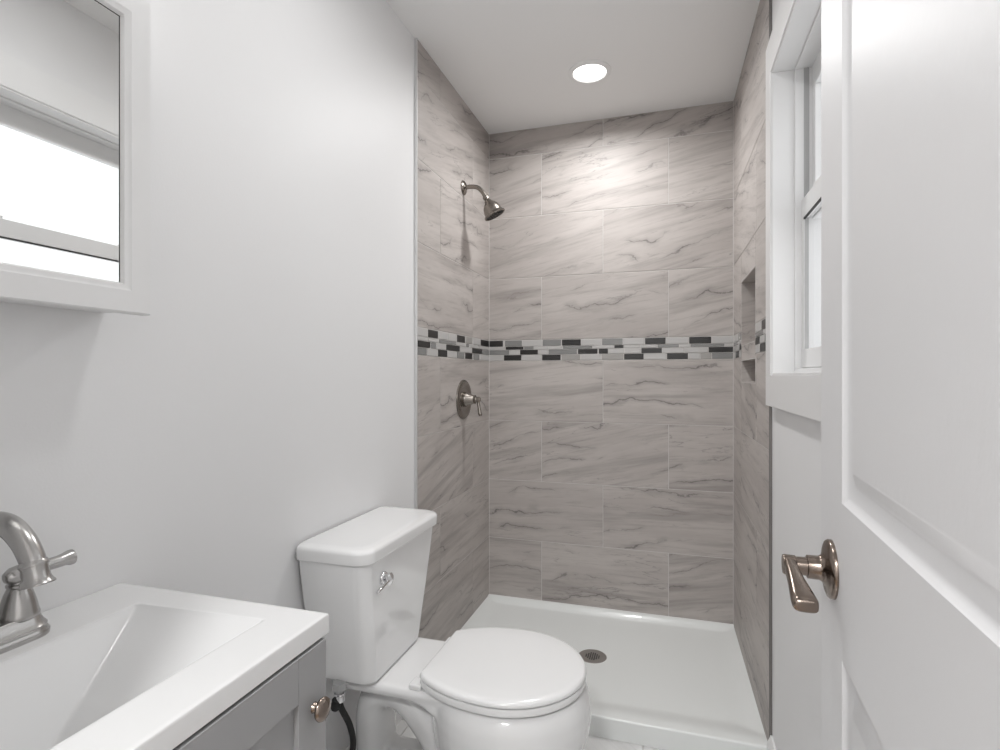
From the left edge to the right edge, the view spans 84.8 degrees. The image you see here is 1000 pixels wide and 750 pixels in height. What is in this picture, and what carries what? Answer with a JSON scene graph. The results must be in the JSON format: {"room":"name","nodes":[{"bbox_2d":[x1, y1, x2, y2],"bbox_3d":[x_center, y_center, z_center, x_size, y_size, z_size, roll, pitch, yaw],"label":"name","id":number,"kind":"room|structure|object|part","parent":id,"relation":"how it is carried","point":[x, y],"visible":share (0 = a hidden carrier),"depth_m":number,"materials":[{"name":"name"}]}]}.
{"room":"bathroom","nodes":[
{"label":"bathroom","id":0,"kind":"room"},
{"bbox_2d":[0,0,488,749],"bbox_3d":[-0.473,0.033,1.658,0.131,2.525,2.728,0,0,17],"label":"wall","id":1,"kind":"structure","parent":0,"point":[262,405],"depth_m":1.28,"materials":[{"name":"white paint"}]},
{"bbox_2d":[0,0,149,315],"bbox_3d":[-0.666,-0.346,0.690,0.095,0.499,0.424,0,0,17],"label":"mirror","id":2,"kind":"object","parent":1,"relation":"attached to","point":[75,74],"visible":1,"depth_m":0.78,"materials":[{"name":"white mirror"}]},
{"bbox_2d":[345,712,402,749],"bbox_3d":[-0.471,1.123,1.459,0.013,0.105,1.088,0,0,17],"label":"baseboard","id":3,"kind":"structure","parent":1,"relation":"attached to","point":[399,718],"depth_m":1.84,"materials":[{"name":"white paint"}]},
{"bbox_2d":[414,38,417,508],"bbox_3d":[-0.306,-0.061,1.996,0.011,2.337,0.004,0,0,17],"label":"trim","id":4,"kind":"structure","parent":1,"relation":"attached to","point":[415,39],"depth_m":1.99,"materials":[{"name":"white metal"}]},
{"bbox_2d":[456,380,481,418],"bbox_3d":[-0.122,0.104,2.428,0.092,0.176,0.176,0,0,17],"label":"shower valve","id":5,"kind":"object","parent":1,"relation":"attached to","point":[465,399],"visible":1,"depth_m":2.41,"materials":[{"name":"silver metal"}]},
{"bbox_3d":[-0.091,0.139,2.415,0.027,0.077,0.017,0,0,28],"label":"lever","id":6,"kind":"part","parent":5,"relation":"part of","materials":[{"name":"silver metal"}]},
{"bbox_2d":[461,180,504,220],"bbox_3d":[-0.071,-0.777,2.425,0.190,0.186,0.099,0,0,17],"label":"showerhead","id":7,"kind":"object","parent":1,"relation":"attached to","point":[492,209],"visible":1,"depth_m":2.40,"materials":[{"name":"silver metal"}]},
{"bbox_3d":[-0.109,-0.815,2.424,0.115,0.068,0.020,0,0,17],"label":"shower arm","id":8,"kind":"part","parent":7,"relation":"part of","materials":[{"name":"silver metal"}]},
{"bbox_2d":[396,719,664,749],"bbox_3d":[0.142,1.235,1.468,1.480,0.120,2.728,0,0,17],"label":"floor","id":9,"kind":"structure","parent":0,"point":[402,729],"depth_m":1.75,"materials":[{"name":"grey tile"}]},
{"bbox_2d":[172,638,330,749],"bbox_3d":[-0.507,0.776,0.634,0.431,0.798,0.467,0,0,17],"label":"vanity cabinet","id":10,"kind":"object","parent":9,"relation":"on","point":[289,710],"visible":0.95,"depth_m":0.71,"materials":[{"name":"grey paint"}]},
{"bbox_2d":[0,583,328,749],"bbox_3d":[-0.517,0.406,0.640,0.407,0.112,0.484,0,0,17],"label":"sink","id":11,"kind":"object","parent":10,"relation":"in","point":[121,666],"visible":1,"depth_m":0.72,"materials":[{"name":"white ceramic"}]},
{"bbox_2d":[0,511,76,654],"bbox_3d":[-0.655,0.258,0.678,0.190,0.184,0.190,0,0,-30],"label":"faucet","id":12,"kind":"object","parent":11,"relation":"on","point":[22,622],"visible":1,"depth_m":0.70,"materials":[{"name":"silver metal"}]},
{"bbox_3d":[-0.644,0.297,0.733,0.046,0.050,0.046,0,0,17],"label":"handle","id":13,"kind":"part","parent":12,"relation":"part of","materials":[{"name":"silver metal"}]},
{"bbox_3d":[-0.659,0.335,0.684,0.059,0.031,0.169,0,0,17],"label":"plate","id":14,"kind":"part","parent":12,"relation":"part of","materials":[{"name":"silver metal"}]},
{"bbox_3d":[-0.606,0.245,0.668,0.154,0.158,0.043,0,0,17],"label":"spout","id":15,"kind":"part","parent":12,"relation":"part of","materials":[{"name":"silver metal"}]},
{"bbox_3d":[-0.635,0.265,0.757,0.025,0.025,0.087,0,0,17],"label":"lever","id":16,"kind":"part","parent":12,"relation":"part of","materials":[{"name":"silver metal"}]},
{"bbox_3d":[-0.252,0.467,0.769,0.024,0.032,0.032,0,0,17],"label":"knob","id":17,"kind":"part","parent":10,"relation":"part of","materials":[{"name":"silver metal"}]},
{"bbox_2d":[296,506,590,749],"bbox_3d":[-0.109,0.797,1.459,0.693,0.760,0.444,0,0,17],"label":"toilet","id":18,"kind":"object","parent":9,"relation":"on","point":[484,688],"visible":1,"depth_m":1.38,"materials":[{"name":"white ceramic"}]},
{"bbox_2d":[331,691,355,749],"bbox_3d":[-0.430,0.937,1.388,0.128,0.271,0.032,0,0,-6],"label":"supply hose","id":19,"kind":"object","parent":18,"relation":"hanging from","point":[337,704],"visible":0.96,"depth_m":1.39,"materials":[{"name":"black rubber"}]},
{"bbox_3d":[-0.349,0.622,1.534,0.190,0.332,0.422,0,0,17],"label":"tank","id":20,"kind":"part","parent":18,"relation":"part of","materials":[{"name":"white ceramic"}]},
{"bbox_3d":[-0.344,0.436,1.532,0.202,0.039,0.444,0,0,17],"label":"tank lid","id":21,"kind":"part","parent":18,"relation":"part of","materials":[{"name":"white ceramic"}]},
{"bbox_3d":[-0.286,0.516,1.352,0.012,0.020,0.069,0,0,17],"label":"handle arm","id":22,"kind":"part","parent":18,"relation":"part of","materials":[{"name":"silver metal"}]},
{"bbox_3d":[-0.284,0.511,1.383,0.031,0.034,0.034,0,0,17],"label":"flush lever","id":23,"kind":"part","parent":18,"relation":"part of","materials":[{"name":"silver metal"}]},
{"bbox_3d":[-0.086,0.982,1.471,0.656,0.390,0.389,0,0,17],"label":"bowl","id":24,"kind":"part","parent":18,"relation":"part of","materials":[{"name":"white ceramic"}]},
{"bbox_3d":[0.024,0.772,1.437,0.398,0.018,0.376,0,0,17],"label":"seat","id":25,"kind":"part","parent":18,"relation":"part of","materials":[{"name":"white plastic"}]},
{"bbox_3d":[0.024,0.751,1.437,0.401,0.017,0.379,0,0,17],"label":"lid","id":26,"kind":"part","parent":18,"relation":"part of","materials":[{"name":"white plastic"}]},
{"bbox_2d":[460,594,767,749],"bbox_3d":[0.374,1.142,2.215,1.173,0.066,0.854,0,0,17],"label":"shower pan","id":27,"kind":"object","parent":9,"relation":"on","point":[663,682],"visible":0.67,"depth_m":2.10,"materials":[{"name":"white plastic"}]},
{"bbox_2d":[579,649,606,663],"bbox_3d":[0.377,1.143,2.233,0.114,0.005,0.114,0,0,17],"label":"shower drain","id":28,"kind":"object","parent":27,"relation":"in","point":[588,655],"visible":0.94,"depth_m":2.23,"materials":[{"name":"silver metal"}]},
{"bbox_2d":[386,0,759,133],"bbox_3d":[0.142,-1.290,1.468,1.480,0.120,2.728,0,0,17],"label":"ceiling","id":29,"kind":"structure","parent":0,"point":[510,62],"depth_m":2.08,"materials":[{"name":"white paint"}]},
{"bbox_2d":[568,60,610,83],"bbox_3d":[0.363,-1.227,2.217,0.172,0.010,0.172,0,0,17],"label":"recessed light","id":30,"kind":"object","parent":29,"relation":"in","point":[587,71],"visible":1,"depth_m":2.21,"materials":[{"name":"white paint"}]},
{"bbox_2d":[489,101,733,623],"bbox_3d":[0.522,0.033,2.693,1.180,2.525,0.162,0,0,17],"label":"wall","id":31,"kind":"structure","parent":0,"point":[611,247],"depth_m":2.60,"materials":[{"name":"grey tile"}]},
{"bbox_2d":[733,0,820,749],"bbox_3d":[0.759,0.033,1.277,0.150,2.525,2.728,0,0,17],"label":"wall","id":32,"kind":"structure","parent":0,"point":[796,439],"depth_m":1.76,"materials":[{"name":"white paint"}]},
{"bbox_2d":[769,0,771,736],"bbox_3d":[0.807,-0.061,1.636,0.008,2.337,0.004,0,0,17],"label":"trim","id":33,"kind":"structure","parent":32,"relation":"attached to","point":[770,1],"depth_m":1.63,"materials":[{"name":"grey metal"}]},
{"bbox_2d":[768,735,775,749],"bbox_3d":[0.568,1.123,0.870,0.013,0.105,1.598,0,0,17],"label":"baseboard","id":34,"kind":"structure","parent":32,"relation":"attached to","point":[771,745],"depth_m":1.61,"materials":[{"name":"white paint"}]},
{"bbox_2d":[766,0,820,421],"bbox_3d":[0.727,-0.435,1.178,0.152,1.043,0.874,0,0,17],"label":"window","id":35,"kind":"structure","parent":32,"relation":"in","point":[793,51],"depth_m":1.50,"materials":[{"name":"white paint"}]},
{"bbox_3d":[0.747,-0.429,1.171,0.075,0.842,0.708,0,0,17],"label":"vinyl frame","id":36,"kind":"part","parent":35,"relation":"part of","materials":[{"name":"white plastic"}]},
{"bbox_3d":[0.737,-0.252,1.176,0.020,0.460,0.682,0,0,17],"label":"sash","id":37,"kind":"part","parent":35,"relation":"part of","materials":[{"name":"white plastic"}]},
{"bbox_3d":[0.761,-0.637,1.168,0.020,0.418,0.682,0,0,17],"label":"sash","id":38,"kind":"part","parent":35,"relation":"part of","materials":[{"name":"white plastic"}]},
{"bbox_3d":[-0.243,0.033,0.222,1.180,2.525,0.120,0,0,17],"label":"wall","id":39,"kind":"structure","parent":0,"visible":0},
{"bbox_2d":[781,0,999,749],"bbox_3d":[0.367,0.149,0.499,0.107,2.028,0.721,0,0,17],"label":"door","id":40,"kind":"structure","parent":39,"relation":"in","point":[907,567],"depth_m":0.48,"materials":[{"name":"white paint"}]},
{"bbox_3d":[0.405,0.277,0.742,0.032,0.043,0.114,0,0,21],"label":"lever","id":41,"kind":"part","parent":40,"relation":"part of","materials":[{"name":"silver metal"}]},
{"bbox_3d":[0.452,0.270,0.771,0.036,0.081,0.081,0,0,20],"label":"handle","id":42,"kind":"part","parent":40,"relation":"part of","materials":[{"name":"silver metal"}]}
]}

